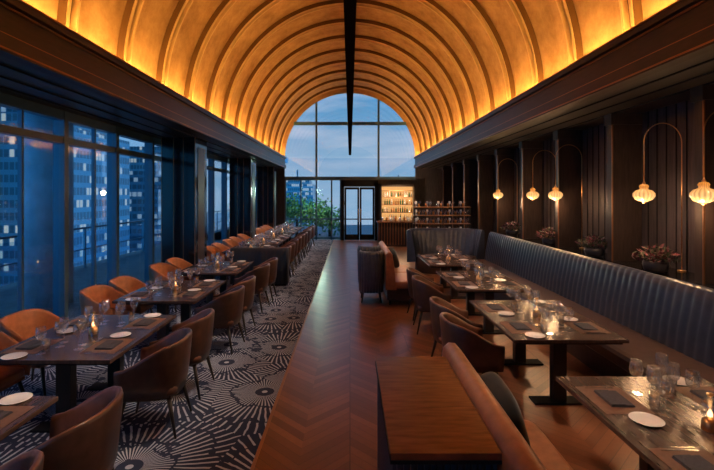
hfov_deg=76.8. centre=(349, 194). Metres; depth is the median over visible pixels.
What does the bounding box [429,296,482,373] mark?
dining chair
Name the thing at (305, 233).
dining chair
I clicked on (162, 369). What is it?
dining chair
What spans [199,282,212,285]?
folded napkin
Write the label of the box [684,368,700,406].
wine glass
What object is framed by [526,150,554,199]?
lamp
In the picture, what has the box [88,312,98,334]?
lantern
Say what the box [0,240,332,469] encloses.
floor
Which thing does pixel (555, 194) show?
lamp
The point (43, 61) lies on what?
crown molding
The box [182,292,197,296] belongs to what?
folded napkin
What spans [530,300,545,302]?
plate
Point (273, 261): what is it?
dining chair
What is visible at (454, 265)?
dining table
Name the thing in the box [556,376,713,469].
dining table
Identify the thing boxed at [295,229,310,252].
dining chair
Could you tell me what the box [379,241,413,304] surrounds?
leather bench
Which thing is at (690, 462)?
folded napkin
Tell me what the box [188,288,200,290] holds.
plate
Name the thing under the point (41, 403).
dining table
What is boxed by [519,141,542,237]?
pilaster
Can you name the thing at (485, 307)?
placemat
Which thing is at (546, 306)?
folded napkin
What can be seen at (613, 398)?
folded napkin
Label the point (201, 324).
dining chair
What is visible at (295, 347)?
trim
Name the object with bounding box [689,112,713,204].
lamp
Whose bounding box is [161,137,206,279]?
structural column
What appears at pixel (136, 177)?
tower
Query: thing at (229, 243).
dining chair
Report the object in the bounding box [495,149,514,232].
pilaster
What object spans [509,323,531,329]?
folded napkin
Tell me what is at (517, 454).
leather bench
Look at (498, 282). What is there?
placemat
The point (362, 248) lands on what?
armchair
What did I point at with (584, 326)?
folded napkin
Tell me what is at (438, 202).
station
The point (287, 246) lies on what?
dining chair
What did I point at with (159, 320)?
placemat
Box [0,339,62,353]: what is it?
placemat
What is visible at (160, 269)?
dining chair
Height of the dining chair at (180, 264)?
0.863 m
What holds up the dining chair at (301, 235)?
on the floor at (224, 429)
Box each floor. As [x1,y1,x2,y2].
[0,225,374,319]
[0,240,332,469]
[254,240,638,469]
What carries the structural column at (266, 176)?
on the floor at (224, 429)
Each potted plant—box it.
[500,221,520,235]
[536,227,554,245]
[575,233,606,256]
[631,244,680,272]
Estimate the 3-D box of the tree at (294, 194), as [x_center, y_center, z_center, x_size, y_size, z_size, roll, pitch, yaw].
[-3.786,0.899,26.016,1.828,2.702,1.785,0,0,0]
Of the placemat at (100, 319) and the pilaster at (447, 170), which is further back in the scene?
the pilaster at (447, 170)
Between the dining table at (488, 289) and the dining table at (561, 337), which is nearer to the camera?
the dining table at (561, 337)
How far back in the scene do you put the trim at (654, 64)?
5.94 m
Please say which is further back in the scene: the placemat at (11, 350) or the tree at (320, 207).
the tree at (320, 207)
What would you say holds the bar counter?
on the floor at (324, 417)
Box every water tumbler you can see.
[648,392,660,409]
[666,376,676,392]
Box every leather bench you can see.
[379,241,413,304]
[442,342,572,469]
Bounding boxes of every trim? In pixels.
[250,240,333,469]
[414,0,713,168]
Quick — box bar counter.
[376,217,423,246]
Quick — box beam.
[343,0,356,154]
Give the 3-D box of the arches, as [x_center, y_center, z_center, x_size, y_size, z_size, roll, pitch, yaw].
[0.000,-3.524,9.442,6.896,3.448,24.535,0,0,0]
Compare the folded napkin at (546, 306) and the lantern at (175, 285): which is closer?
the folded napkin at (546, 306)
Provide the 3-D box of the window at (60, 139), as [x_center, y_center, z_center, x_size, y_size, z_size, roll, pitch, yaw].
[-4.500,0.450,9.000,0.180,3.500,26.000,0,0,0]
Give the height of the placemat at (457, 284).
0.003 m
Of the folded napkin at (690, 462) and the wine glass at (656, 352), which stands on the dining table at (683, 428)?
the wine glass at (656, 352)
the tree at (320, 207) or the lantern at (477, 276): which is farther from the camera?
the tree at (320, 207)
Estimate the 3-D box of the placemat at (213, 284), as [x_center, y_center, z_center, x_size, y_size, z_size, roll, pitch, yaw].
[-2.320,1.448,7.275,0.320,0.003,0.420,0,0,0]
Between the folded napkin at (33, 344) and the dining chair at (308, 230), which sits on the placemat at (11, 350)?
the folded napkin at (33, 344)
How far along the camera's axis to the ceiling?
10.51 m
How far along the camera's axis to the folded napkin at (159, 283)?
7.23 m
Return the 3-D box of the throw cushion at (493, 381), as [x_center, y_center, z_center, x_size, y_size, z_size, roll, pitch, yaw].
[1.040,1.480,3.050,0.261,0.482,0.492,0,0,-1]
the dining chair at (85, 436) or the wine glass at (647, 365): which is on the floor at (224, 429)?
the dining chair at (85, 436)
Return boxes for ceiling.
[23,0,676,151]
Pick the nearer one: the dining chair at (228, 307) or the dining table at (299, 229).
the dining chair at (228, 307)
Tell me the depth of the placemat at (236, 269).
8.62 m
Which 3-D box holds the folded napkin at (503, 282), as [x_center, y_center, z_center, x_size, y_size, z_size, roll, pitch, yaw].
[2.589,1.438,7.325,0.160,0.017,0.240,0,0,-3]
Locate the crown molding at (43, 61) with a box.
[0,0,285,168]
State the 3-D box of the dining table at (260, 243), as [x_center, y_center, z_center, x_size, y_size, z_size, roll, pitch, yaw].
[-2.680,1.825,14.000,1.150,0.750,1.500,0,0,0]
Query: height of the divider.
0.920 m
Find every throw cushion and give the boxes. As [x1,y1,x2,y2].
[388,247,399,267]
[480,372,529,445]
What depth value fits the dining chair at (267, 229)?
19.44 m
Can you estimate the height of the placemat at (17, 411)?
0.003 m
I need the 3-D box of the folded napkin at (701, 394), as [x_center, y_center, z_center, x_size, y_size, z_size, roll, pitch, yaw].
[2.574,1.438,3.188,0.160,0.017,0.240,0,0,1]
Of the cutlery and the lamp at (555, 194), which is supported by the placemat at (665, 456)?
the cutlery
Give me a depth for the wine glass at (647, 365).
3.16 m
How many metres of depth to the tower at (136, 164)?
76.00 m
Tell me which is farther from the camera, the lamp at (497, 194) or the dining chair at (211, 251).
the lamp at (497, 194)
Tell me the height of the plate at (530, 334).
0.015 m
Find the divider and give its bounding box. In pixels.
[230,247,288,285]
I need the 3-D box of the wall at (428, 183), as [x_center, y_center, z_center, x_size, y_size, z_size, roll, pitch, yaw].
[0.100,0.200,22.075,9.400,4.000,0.150,0,0,0]
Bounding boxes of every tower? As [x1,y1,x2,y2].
[0,106,16,112]
[0,113,129,285]
[130,146,160,170]
[130,155,160,251]
[286,169,315,224]
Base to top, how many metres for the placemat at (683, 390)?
0.003 m
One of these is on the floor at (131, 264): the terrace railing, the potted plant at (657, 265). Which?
the terrace railing
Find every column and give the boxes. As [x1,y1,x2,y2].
[24,113,73,308]
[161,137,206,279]
[229,158,255,237]
[257,167,276,228]
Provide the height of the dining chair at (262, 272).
0.863 m
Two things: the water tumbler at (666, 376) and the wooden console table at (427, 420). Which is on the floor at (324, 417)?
the wooden console table at (427, 420)
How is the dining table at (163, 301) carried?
on the floor at (224, 429)
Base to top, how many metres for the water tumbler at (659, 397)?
0.100 m
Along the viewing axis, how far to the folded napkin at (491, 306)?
5.74 m
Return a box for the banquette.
[462,232,713,383]
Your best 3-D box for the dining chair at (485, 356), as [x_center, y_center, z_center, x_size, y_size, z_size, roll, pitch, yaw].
[1.309,1.772,4.948,0.604,0.863,0.689,0,0,-5]
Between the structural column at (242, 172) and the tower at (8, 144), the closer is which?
the structural column at (242, 172)
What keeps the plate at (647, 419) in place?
on the dining table at (683, 428)
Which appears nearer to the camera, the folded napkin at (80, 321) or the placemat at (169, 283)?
the folded napkin at (80, 321)
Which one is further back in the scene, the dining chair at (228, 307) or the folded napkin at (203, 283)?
the folded napkin at (203, 283)
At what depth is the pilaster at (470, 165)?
16.40 m
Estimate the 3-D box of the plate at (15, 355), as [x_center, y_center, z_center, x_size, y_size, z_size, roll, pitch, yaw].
[-3.000,1.442,4.021,0.200,0.015,0.200,0,0,0]
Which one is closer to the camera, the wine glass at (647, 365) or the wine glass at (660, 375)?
the wine glass at (660, 375)
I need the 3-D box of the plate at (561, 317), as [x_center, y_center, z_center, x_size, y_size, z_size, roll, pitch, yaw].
[2.540,1.442,5.229,0.200,0.015,0.200,0,0,0]
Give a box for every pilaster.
[442,166,451,227]
[451,163,463,227]
[462,159,476,228]
[476,155,493,258]
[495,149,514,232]
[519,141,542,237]
[553,130,581,246]
[604,113,642,260]
[690,84,713,283]
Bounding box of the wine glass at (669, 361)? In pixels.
[665,361,680,398]
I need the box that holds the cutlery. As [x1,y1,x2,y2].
[657,446,698,450]
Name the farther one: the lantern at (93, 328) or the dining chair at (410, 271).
the dining chair at (410, 271)
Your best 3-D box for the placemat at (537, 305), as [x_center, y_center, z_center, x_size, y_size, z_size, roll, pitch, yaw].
[2.580,1.448,5.775,0.320,0.003,0.420,0,0,0]
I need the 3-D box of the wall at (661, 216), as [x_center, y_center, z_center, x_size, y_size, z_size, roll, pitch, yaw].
[4.719,0.400,9.006,0.162,3.600,26.012,0,0,0]
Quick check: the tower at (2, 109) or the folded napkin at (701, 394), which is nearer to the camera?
the folded napkin at (701, 394)
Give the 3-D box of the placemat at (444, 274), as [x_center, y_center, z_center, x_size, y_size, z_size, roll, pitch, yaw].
[1.860,1.448,8.175,0.320,0.003,0.420,0,0,0]
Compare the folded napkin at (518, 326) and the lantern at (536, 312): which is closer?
the folded napkin at (518, 326)
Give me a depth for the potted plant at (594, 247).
7.60 m
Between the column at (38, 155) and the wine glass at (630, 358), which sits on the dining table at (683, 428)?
the wine glass at (630, 358)
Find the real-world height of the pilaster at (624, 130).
2.348 m
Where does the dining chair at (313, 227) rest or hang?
on the floor at (224, 429)
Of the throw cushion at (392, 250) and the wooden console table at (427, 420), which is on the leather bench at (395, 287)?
the throw cushion at (392, 250)
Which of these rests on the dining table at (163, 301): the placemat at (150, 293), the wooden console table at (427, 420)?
the placemat at (150, 293)
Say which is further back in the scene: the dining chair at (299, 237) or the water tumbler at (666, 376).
the dining chair at (299, 237)
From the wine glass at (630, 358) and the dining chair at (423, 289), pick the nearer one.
the wine glass at (630, 358)
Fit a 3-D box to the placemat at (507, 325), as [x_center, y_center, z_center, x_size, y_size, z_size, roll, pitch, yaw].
[1.860,1.448,4.925,0.320,0.003,0.420,0,0,0]
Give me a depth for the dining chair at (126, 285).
7.44 m
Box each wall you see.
[277,168,442,227]
[477,100,694,272]
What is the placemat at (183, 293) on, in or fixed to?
on the dining table at (163, 301)
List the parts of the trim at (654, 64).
cornice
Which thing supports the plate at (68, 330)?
on the dining table at (66, 360)
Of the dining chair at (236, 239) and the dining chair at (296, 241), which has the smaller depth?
the dining chair at (296, 241)
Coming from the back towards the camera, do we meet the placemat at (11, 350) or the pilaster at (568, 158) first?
the pilaster at (568, 158)
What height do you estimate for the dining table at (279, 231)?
0.750 m
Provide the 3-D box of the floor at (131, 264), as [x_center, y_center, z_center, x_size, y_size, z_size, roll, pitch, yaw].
[-0.300,2.425,14.000,16.600,0.350,40.000,0,0,0]
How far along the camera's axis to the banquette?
5.80 m
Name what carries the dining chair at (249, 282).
on the floor at (224, 429)
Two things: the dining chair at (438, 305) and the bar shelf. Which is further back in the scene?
the bar shelf
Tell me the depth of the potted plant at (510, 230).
11.51 m
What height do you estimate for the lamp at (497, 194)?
2.047 m
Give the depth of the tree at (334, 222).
24.26 m
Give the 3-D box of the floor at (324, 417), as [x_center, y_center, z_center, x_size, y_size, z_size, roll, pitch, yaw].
[2.035,2.275,9.100,5.630,0.150,26.200,0,0,0]
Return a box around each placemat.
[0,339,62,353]
[0,406,34,429]
[55,318,104,328]
[79,339,134,353]
[121,318,165,328]
[123,292,155,297]
[148,282,172,286]
[174,292,204,297]
[193,282,219,286]
[219,268,239,271]
[442,273,463,276]
[452,281,477,286]
[478,304,512,311]
[482,273,503,276]
[495,281,522,286]
[500,322,541,332]
[534,304,570,311]
[564,322,609,332]
[576,387,654,413]
[647,448,713,469]
[671,387,713,412]
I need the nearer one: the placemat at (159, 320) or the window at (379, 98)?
the placemat at (159, 320)
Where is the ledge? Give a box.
[499,233,713,288]
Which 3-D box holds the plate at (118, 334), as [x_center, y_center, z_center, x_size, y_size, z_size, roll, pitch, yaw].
[-2.360,1.442,4.629,0.200,0.015,0.200,0,0,0]
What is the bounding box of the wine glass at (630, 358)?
[629,358,642,393]
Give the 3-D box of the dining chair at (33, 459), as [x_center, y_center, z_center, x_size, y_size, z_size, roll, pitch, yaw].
[-1.835,1.772,2.101,0.604,0.863,0.689,0,0,-4]
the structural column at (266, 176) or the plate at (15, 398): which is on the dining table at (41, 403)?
the plate at (15, 398)
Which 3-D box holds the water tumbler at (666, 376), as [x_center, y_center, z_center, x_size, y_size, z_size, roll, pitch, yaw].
[2.370,1.399,3.317,0.072,0.100,0.071,0,0,0]
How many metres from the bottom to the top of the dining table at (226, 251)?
0.750 m
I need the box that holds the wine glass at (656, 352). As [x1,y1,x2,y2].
[654,352,668,386]
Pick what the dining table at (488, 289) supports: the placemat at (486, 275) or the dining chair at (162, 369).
the placemat at (486, 275)
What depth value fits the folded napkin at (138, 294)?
6.46 m
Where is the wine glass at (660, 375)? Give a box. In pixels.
[657,375,673,415]
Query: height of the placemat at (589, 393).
0.003 m
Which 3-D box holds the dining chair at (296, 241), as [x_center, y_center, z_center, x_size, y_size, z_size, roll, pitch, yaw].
[-1.857,1.772,13.602,0.604,0.863,0.689,0,0,-5]
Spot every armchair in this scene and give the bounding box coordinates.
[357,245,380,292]
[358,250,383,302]
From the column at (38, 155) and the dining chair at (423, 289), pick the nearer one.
the dining chair at (423, 289)
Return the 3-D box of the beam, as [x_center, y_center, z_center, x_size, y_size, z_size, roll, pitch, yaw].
[0.000,-3.590,11.450,0.130,3.300,20.900,0,0,0]
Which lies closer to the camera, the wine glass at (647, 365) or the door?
the wine glass at (647, 365)
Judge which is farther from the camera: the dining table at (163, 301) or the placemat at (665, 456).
the dining table at (163, 301)
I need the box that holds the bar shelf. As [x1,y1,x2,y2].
[380,184,414,219]
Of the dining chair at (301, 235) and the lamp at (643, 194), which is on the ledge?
the lamp at (643, 194)
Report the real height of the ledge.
1.150 m
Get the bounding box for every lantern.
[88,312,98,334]
[172,275,178,289]
[476,266,481,279]
[532,298,540,317]
[700,392,713,433]
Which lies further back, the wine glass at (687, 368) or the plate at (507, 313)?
the plate at (507, 313)
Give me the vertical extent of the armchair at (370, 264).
1.052 m
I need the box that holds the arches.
[57,0,642,153]
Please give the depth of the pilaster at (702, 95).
5.30 m
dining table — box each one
[0,315,175,432]
[0,396,57,440]
[112,280,225,346]
[175,261,253,307]
[222,246,276,253]
[239,239,285,245]
[253,234,292,246]
[264,230,298,246]
[273,227,302,241]
[417,254,484,298]
[436,271,531,333]
[469,300,628,404]
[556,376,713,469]
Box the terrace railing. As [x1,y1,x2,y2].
[0,210,228,266]
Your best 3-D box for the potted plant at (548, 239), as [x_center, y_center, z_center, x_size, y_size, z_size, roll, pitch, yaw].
[4.174,0.853,9.402,0.584,0.392,0.585,0,0,-43]
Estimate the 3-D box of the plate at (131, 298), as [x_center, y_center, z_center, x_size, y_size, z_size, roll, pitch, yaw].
[-3.000,1.442,6.221,0.200,0.015,0.200,0,0,0]
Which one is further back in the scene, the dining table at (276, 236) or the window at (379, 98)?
the window at (379, 98)
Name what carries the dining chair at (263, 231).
on the floor at (224, 429)
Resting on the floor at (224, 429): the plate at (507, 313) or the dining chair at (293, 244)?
the dining chair at (293, 244)
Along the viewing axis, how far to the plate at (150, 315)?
5.39 m
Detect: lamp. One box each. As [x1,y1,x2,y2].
[493,159,518,233]
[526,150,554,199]
[548,144,583,248]
[633,123,685,271]
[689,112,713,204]
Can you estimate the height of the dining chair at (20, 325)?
0.863 m
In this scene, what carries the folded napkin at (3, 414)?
on the placemat at (17, 411)
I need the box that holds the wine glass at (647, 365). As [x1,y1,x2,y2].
[646,365,660,402]
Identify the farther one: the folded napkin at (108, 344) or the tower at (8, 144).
the tower at (8, 144)
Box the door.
[341,180,377,240]
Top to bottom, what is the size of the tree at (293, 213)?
2.368 m
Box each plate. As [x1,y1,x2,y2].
[0,352,27,359]
[0,392,32,404]
[56,328,77,332]
[110,332,130,337]
[125,297,140,300]
[144,313,161,317]
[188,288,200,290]
[498,311,514,315]
[525,332,544,337]
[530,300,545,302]
[559,316,577,320]
[628,412,664,426]
[662,375,693,385]
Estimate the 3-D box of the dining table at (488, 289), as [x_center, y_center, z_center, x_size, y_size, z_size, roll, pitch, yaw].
[2.220,1.825,7.750,1.150,0.750,1.700,0,0,0]
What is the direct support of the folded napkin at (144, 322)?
on the placemat at (159, 320)
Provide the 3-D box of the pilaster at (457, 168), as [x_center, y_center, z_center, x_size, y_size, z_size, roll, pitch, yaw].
[4.388,0.450,18.330,0.496,3.500,0.200,0,0,0]
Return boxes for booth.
[407,228,483,273]
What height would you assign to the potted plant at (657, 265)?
0.392 m
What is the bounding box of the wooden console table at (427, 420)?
[375,357,501,469]
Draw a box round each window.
[0,92,256,320]
[281,89,418,239]
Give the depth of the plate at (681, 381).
3.50 m
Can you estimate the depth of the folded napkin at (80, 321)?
5.04 m
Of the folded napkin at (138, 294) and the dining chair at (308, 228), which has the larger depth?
the dining chair at (308, 228)
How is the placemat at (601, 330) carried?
on the dining table at (561, 337)
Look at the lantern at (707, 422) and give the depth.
2.76 m
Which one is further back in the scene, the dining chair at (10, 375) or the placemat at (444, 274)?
the placemat at (444, 274)
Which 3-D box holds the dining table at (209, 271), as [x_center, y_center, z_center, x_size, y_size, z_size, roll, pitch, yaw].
[-2.680,1.825,9.100,1.150,0.750,1.500,0,0,0]
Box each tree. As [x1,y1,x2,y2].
[286,191,299,221]
[286,193,313,235]
[302,191,330,234]
[313,201,339,235]
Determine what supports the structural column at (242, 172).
on the floor at (224, 429)
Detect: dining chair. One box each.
[0,308,65,395]
[0,331,30,391]
[0,449,43,469]
[30,386,123,469]
[79,284,134,314]
[108,276,153,314]
[113,328,191,438]
[147,262,186,311]
[149,308,214,399]
[165,257,198,279]
[194,285,244,353]
[207,245,227,260]
[211,242,229,260]
[212,275,255,335]
[222,239,240,247]
[229,236,244,243]
[234,263,269,312]
[237,234,252,241]
[248,257,277,301]
[256,228,266,233]
[260,226,270,231]
[280,239,298,268]
[284,242,295,274]
[285,236,301,263]
[287,234,304,259]
[287,246,290,277]
[294,232,307,256]
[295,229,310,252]
[299,228,311,247]
[310,226,314,245]
[406,267,442,320]
[412,275,450,334]
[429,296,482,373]
[439,312,504,374]
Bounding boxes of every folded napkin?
[0,410,12,419]
[15,340,48,349]
[67,319,93,325]
[94,340,122,349]
[131,292,147,296]
[133,319,156,325]
[154,282,168,285]
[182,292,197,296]
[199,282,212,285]
[458,281,469,284]
[487,304,504,309]
[501,281,516,284]
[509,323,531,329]
[540,304,561,309]
[573,323,598,330]
[594,390,634,406]
[672,454,713,469]
[689,390,713,405]
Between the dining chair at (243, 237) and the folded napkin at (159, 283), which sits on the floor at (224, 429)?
the dining chair at (243, 237)
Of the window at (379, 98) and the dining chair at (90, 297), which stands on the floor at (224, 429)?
the dining chair at (90, 297)
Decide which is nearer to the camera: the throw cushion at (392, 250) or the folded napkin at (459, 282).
the folded napkin at (459, 282)
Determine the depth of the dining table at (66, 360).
4.29 m
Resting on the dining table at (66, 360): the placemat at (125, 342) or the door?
the placemat at (125, 342)
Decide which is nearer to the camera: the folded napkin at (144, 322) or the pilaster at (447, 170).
the folded napkin at (144, 322)
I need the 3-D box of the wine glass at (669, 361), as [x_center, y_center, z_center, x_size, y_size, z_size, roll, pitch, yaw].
[2.310,1.327,3.217,0.091,0.246,0.090,0,0,0]
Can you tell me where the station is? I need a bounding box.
[413,199,470,228]
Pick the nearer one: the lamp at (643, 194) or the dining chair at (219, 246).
the lamp at (643, 194)
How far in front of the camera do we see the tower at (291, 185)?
115.50 m
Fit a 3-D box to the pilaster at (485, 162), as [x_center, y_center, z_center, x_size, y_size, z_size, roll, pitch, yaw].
[4.388,0.450,14.630,0.496,3.500,0.200,0,0,0]

